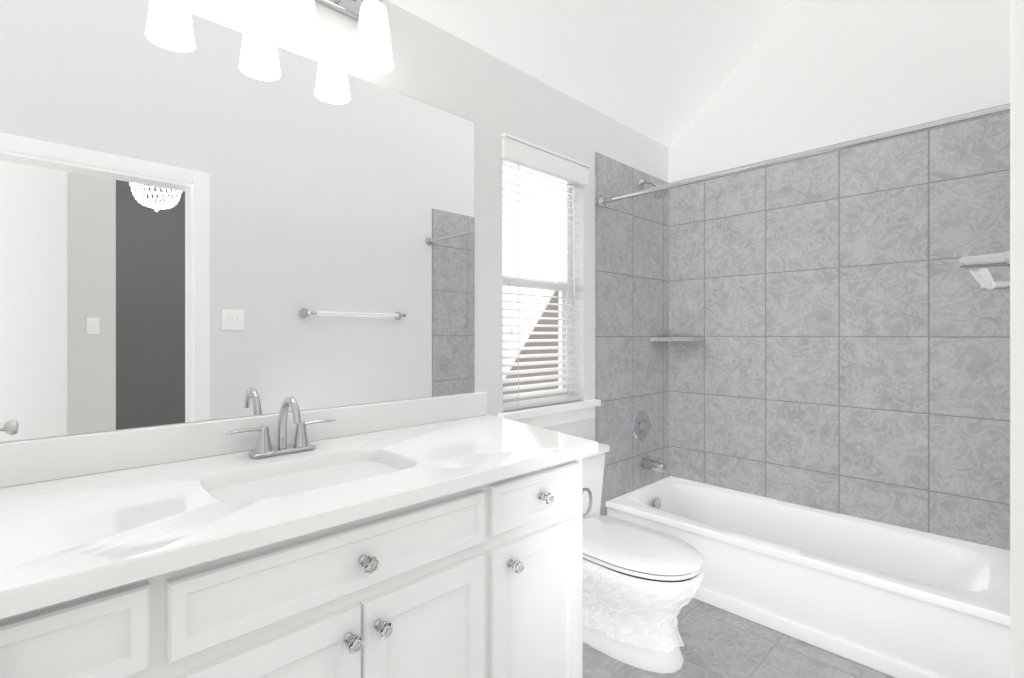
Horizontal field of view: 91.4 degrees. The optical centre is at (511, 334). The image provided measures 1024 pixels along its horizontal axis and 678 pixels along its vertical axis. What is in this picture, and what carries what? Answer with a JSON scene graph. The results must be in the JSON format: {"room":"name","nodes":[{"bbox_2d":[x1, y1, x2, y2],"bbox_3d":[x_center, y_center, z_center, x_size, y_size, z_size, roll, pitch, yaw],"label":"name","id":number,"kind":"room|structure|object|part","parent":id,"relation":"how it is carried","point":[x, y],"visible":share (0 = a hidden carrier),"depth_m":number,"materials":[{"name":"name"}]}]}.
{"room":"bathroom","nodes":[
{"label":"bathroom","id":0,"kind":"room"},
{"bbox_2d":[0,0,668,442],"bbox_3d":[-0.189,-0.002,2.091,3.414,2.450,0.120,0,0,-44],"label":"wall","id":1,"kind":"structure","parent":0,"point":[438,68],"depth_m":2.08,"materials":[{"name":"white paint"}]},
{"bbox_2d":[0,0,474,441],"bbox_3d":[-0.716,-0.313,1.487,1.569,1.096,0.005,0,0,-44],"label":"mirror","id":2,"kind":"object","parent":1,"relation":"attached to","point":[202,219],"visible":1,"depth_m":1.37,"materials":[{"name":"silver mirror"}]},
{"bbox_2d":[0,392,487,513],"bbox_3d":[-0.689,0.285,1.500,1.625,0.095,0.020,0,0,-44],"label":"backsplash","id":3,"kind":"structure","parent":1,"relation":"attached to","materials":[{"name":"white stone"}]},
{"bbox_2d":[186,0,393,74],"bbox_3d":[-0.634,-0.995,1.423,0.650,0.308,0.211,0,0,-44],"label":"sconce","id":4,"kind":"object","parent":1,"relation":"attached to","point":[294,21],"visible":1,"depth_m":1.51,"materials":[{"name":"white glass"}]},
{"bbox_3d":[-0.774,-0.932,1.223,0.120,0.182,0.120,0,0,-44],"label":"lamp shade","id":5,"kind":"part","parent":4,"relation":"part of","materials":[{"name":"white glass"}]},
{"bbox_3d":[-0.603,-0.932,1.391,0.120,0.182,0.120,0,0,-44],"label":"lamp shade","id":6,"kind":"part","parent":4,"relation":"part of","materials":[{"name":"white glass"}]},
{"bbox_3d":[-0.473,-1.099,1.601,0.013,0.077,0.133,0,0,-44],"label":"arm","id":7,"kind":"part","parent":4,"relation":"part of"},
{"bbox_3d":[-0.431,-0.932,1.558,0.120,0.182,0.120,0,0,-44],"label":"lamp shade","id":8,"kind":"part","parent":4,"relation":"part of","materials":[{"name":"white glass"}]},
{"bbox_2d":[503,162,571,402],"bbox_3d":[0.095,-0.247,2.419,0.563,1.168,0.043,0,0,-44],"label":"window","id":9,"kind":"structure","parent":1,"relation":"in","point":[507,281],"depth_m":2.58,"materials":[{"name":"white"}]},
{"bbox_2d":[503,159,580,410],"bbox_3d":[0.135,-0.246,2.378,0.553,1.163,0.056,0,0,-44],"label":"window blind slats","id":10,"kind":"structure","parent":1,"relation":"attached to","point":[521,404],"depth_m":2.36,"materials":[{"name":"white plastic"}]},
{"bbox_2d":[501,133,589,185],"bbox_3d":[0.174,-0.805,2.338,0.597,0.102,0.031,0,0,-44],"label":"blind valance","id":11,"kind":"object","parent":1,"relation":"attached to","point":[517,152],"depth_m":2.29,"materials":[{"name":"white"}]},
{"bbox_2d":[511,165,511,327],"bbox_3d":[-0.002,-0.385,2.185,0.003,0.715,0.005,0,0,-44],"label":"blind cord","id":12,"kind":"object","parent":11,"relation":"hanging from","point":[511,246],"visible":1,"depth_m":2.18,"materials":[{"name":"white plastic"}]},
{"bbox_3d":[0.174,-0.850,2.338,0.597,0.012,0.031,0,0,-44],"label":"window blind valance cap","id":13,"kind":"part","parent":11,"relation":"part of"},
{"bbox_2d":[573,185,574,294],"bbox_3d":[0.308,-0.469,2.485,0.010,0.545,0.012,0,0,-44],"label":"blind wand","id":14,"kind":"object","parent":11,"relation":"hanging from","point":[573,247],"visible":1,"depth_m":2.48,"materials":[{"name":"white plastic"}]},
{"bbox_2d":[498,399,600,427],"bbox_3d":[0.194,0.385,2.365,0.690,0.094,0.062,0,0,-44],"label":"trim","id":15,"kind":"structure","parent":1,"relation":"attached to","point":[539,411],"depth_m":2.35,"materials":[{"name":"white paint"}]},
{"bbox_2d":[572,148,594,440],"bbox_3d":[0.357,0.136,2.623,0.095,2.175,0.120,0,0,-44],"label":"wall","id":16,"kind":"structure","parent":0,"point":[585,252],"depth_m":2.58,"materials":[{"name":"white paint"}]},
{"bbox_2d":[387,0,792,147],"bbox_3d":[0.404,-1.881,1.483,3.414,1.608,1.817,0,0,-44],"label":"ceiling","id":17,"kind":"structure","parent":0,"point":[660,71],"depth_m":2.42,"materials":[{"name":"white paint"}]},
{"bbox_2d":[595,152,668,515],"bbox_3d":[0.715,0.136,2.967,0.897,2.175,0.128,0,0,-44],"label":"tiled wall","id":18,"kind":"structure","parent":0,"point":[631,297],"depth_m":2.83,"materials":[{"name":"grey tile"}]},
{"bbox_2d":[633,411,653,440],"bbox_3d":[0.775,0.533,2.888,0.176,0.176,0.068,0,0,-44],"label":"tub valve","id":19,"kind":"object","parent":18,"relation":"attached to","point":[641,426],"visible":1,"depth_m":2.88,"materials":[{"name":"silver metal"}]},
{"bbox_3d":[0.798,0.570,2.885,0.044,0.081,0.032,0,0,-44],"label":"lever","id":20,"kind":"part","parent":19,"relation":"part of","materials":[{"name":"silver metal"}]},
{"bbox_2d":[638,179,667,198],"bbox_3d":[0.810,-0.838,2.853,0.084,0.137,0.168,0,0,-44],"label":"shower head","id":21,"kind":"object","parent":18,"relation":"attached to","point":[658,195],"visible":0.71,"depth_m":2.84},
{"bbox_3d":[0.793,-0.858,2.869,0.015,0.054,0.101,0,0,-44],"label":"arm","id":22,"kind":"part","parent":21,"relation":"part of"},
{"bbox_2d":[641,457,665,471],"bbox_3d":[0.819,0.747,2.886,0.064,0.082,0.135,0,0,-44],"label":"tub spout","id":23,"kind":"object","parent":18,"relation":"attached to","point":[650,464],"visible":1,"depth_m":2.87,"materials":[{"name":"silver metal"}]},
{"bbox_2d":[598,104,1009,207],"bbox_3d":[1.019,-0.699,2.077,0.062,0.062,1.568,0,0,-44],"label":"shower rod","id":24,"kind":"object","parent":18,"relation":"attached to","point":[973,116],"visible":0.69,"depth_m":1.89,"materials":[{"name":"silver metal"}]},
{"bbox_2d":[583,597,894,677],"bbox_3d":[0.404,1.263,1.483,3.414,0.080,1.817,0,0,-44],"label":"floor","id":25,"kind":"structure","parent":0,"point":[719,643],"depth_m":1.90,"materials":[{"name":"tile"}]},
{"bbox_2d":[0,392,597,677],"bbox_3d":[-0.457,0.696,1.275,1.643,1.054,0.665,0,0,-44],"label":"bathroom vanity","id":26,"kind":"object","parent":25,"relation":"on","point":[437,537],"visible":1,"depth_m":1.09,"materials":[{"name":"white paint"}]},
{"bbox_2d":[225,396,335,458],"bbox_3d":[-0.615,0.251,1.375,0.294,0.164,0.142,0,0,-44],"label":"faucet","id":27,"kind":"object","parent":26,"relation":"on","point":[301,448],"depth_m":1.39,"materials":[{"name":"silver metal"}]},
{"bbox_3d":[-0.321,0.605,0.991,0.019,0.018,0.019,0,0,-44],"label":"knob stem","id":28,"kind":"part","parent":26,"relation":"part of","materials":[{"name":"silver metal"}]},
{"bbox_3d":[-0.307,0.605,0.976,0.033,0.033,0.028,0,0,-44],"label":"knob glass","id":29,"kind":"part","parent":26,"relation":"part of","materials":[{"name":"clear glass"}]},
{"bbox_3d":[-0.297,0.461,1.014,0.019,0.018,0.019,0,0,-44],"label":"knob stem","id":30,"kind":"part","parent":26,"relation":"part of","materials":[{"name":"silver metal"}]},
{"bbox_3d":[-0.283,0.461,1.000,0.033,0.033,0.028,0,0,-44],"label":"knob glass","id":31,"kind":"part","parent":26,"relation":"part of","materials":[{"name":"clear glass"}]},
{"bbox_3d":[-0.274,0.605,1.037,0.019,0.018,0.019,0,0,-44],"label":"knob stem","id":32,"kind":"part","parent":26,"relation":"part of","materials":[{"name":"silver metal"}]},
{"bbox_3d":[-0.259,0.605,1.022,0.033,0.033,0.028,0,0,-44],"label":"knob glass","id":33,"kind":"part","parent":26,"relation":"part of","materials":[{"name":"clear glass"}]},
{"bbox_3d":[0.001,0.601,1.305,0.019,0.018,0.019,0,0,-44],"label":"knob stem","id":34,"kind":"part","parent":26,"relation":"part of","materials":[{"name":"silver metal"}]},
{"bbox_3d":[0.015,0.601,1.290,0.033,0.033,0.028,0,0,-44],"label":"knob glass","id":35,"kind":"part","parent":26,"relation":"part of","materials":[{"name":"clear glass"}]},
{"bbox_3d":[0.086,0.451,1.388,0.019,0.018,0.019,0,0,-44],"label":"knob stem","id":36,"kind":"part","parent":26,"relation":"part of","materials":[{"name":"silver metal"}]},
{"bbox_3d":[0.100,0.451,1.373,0.033,0.033,0.028,0,0,-44],"label":"knob glass","id":37,"kind":"part","parent":26,"relation":"part of","materials":[{"name":"clear glass"}]},
{"bbox_3d":[0.234,0.536,1.597,0.073,0.093,0.011,0,0,-44],"label":"paper holder arm","id":38,"kind":"part","parent":26,"relation":"part of"},
{"bbox_2d":[583,443,703,673],"bbox_3d":[0.403,0.870,2.043,0.496,0.706,0.750,0,0,-44],"label":"toilet","id":39,"kind":"object","parent":25,"relation":"on","point":[640,582],"visible":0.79,"depth_m":1.85,"materials":[{"name":"white ceramic"}]},
{"bbox_3d":[0.470,0.851,1.974,0.372,0.016,0.550,0,0,-44],"label":"seat","id":40,"kind":"part","parent":39,"relation":"part of","materials":[{"name":"white plastic"}]},
{"bbox_3d":[0.471,0.827,1.973,0.380,0.024,0.554,0,0,-44],"label":"lid","id":41,"kind":"part","parent":39,"relation":"part of","materials":[{"name":"white plastic"}]},
{"bbox_2d":[606,476,1009,677],"bbox_3d":[1.286,1.056,2.344,0.688,0.335,1.556,0,0,-44],"label":"bathtub","id":42,"kind":"object","parent":25,"relation":"on","point":[894,601],"visible":0.85,"depth_m":2.05,"materials":[{"name":"white ceramic"}]},
{"bbox_2d":[669,103,1009,549],"bbox_3d":[1.580,0.136,2.631,0.128,2.175,1.817,0,0,-44],"label":"tiled wall","id":43,"kind":"structure","parent":0,"point":[844,316],"depth_m":2.44,"materials":[{"name":"grey tile"}]},
{"bbox_2d":[650,337,703,340],"bbox_3d":[0.987,0.030,2.985,0.225,0.022,0.225,0,0,-44],"label":"corner shelf","id":44,"kind":"object","parent":43,"relation":"attached to","point":[676,338],"visible":1,"depth_m":2.96,"materials":[{"name":"grey stone"}]},
{"bbox_2d":[669,0,1009,182],"bbox_3d":[1.583,-1.894,2.634,0.120,1.884,1.817,0,0,-44],"label":"wall","id":45,"kind":"structure","parent":0,"point":[806,75],"depth_m":2.47,"materials":[{"name":"white paint"}]},
{"bbox_3d":[1.072,-0.806,0.950,1.556,4.059,0.120,0,0,-44],"label":"wall","id":46,"kind":"structure","parent":0,"visible":0},
{"bbox_2d":[959,250,1009,291],"bbox_3d":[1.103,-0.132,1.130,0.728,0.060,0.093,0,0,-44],"label":"soap dish","id":47,"kind":"object","parent":46,"relation":"attached to","point":[977,264],"visible":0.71,"depth_m":0.91,"materials":[{"name":"white ceramic"}]},
{"bbox_3d":[0.864,-0.132,0.897,0.060,0.060,0.093,0,0,-44],"label":"post","id":48,"kind":"part","parent":47,"relation":"part of","materials":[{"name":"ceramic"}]},
{"bbox_3d":[1.343,-0.132,1.363,0.060,0.060,0.093,0,0,-44],"label":"post","id":49,"kind":"part","parent":47,"relation":"part of","materials":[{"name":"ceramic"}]},
{"bbox_2d":[1010,0,1023,677],"bbox_3d":[0.494,0.171,0.482,0.074,2.104,0.018,0,0,-44],"label":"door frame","id":50,"kind":"structure","parent":46,"relation":"attached to","point":[1016,338],"depth_m":0.46,"materials":[{"name":"white paint"}]},
{"label":"outside","id":51,"kind":"structure","parent":0,"visible":0},
{"bbox_2d":[503,166,560,394],"bbox_3d":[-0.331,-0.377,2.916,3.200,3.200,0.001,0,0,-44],"label":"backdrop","id":52,"kind":"structure","parent":51,"point":[555,257],"depth_m":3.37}
]}

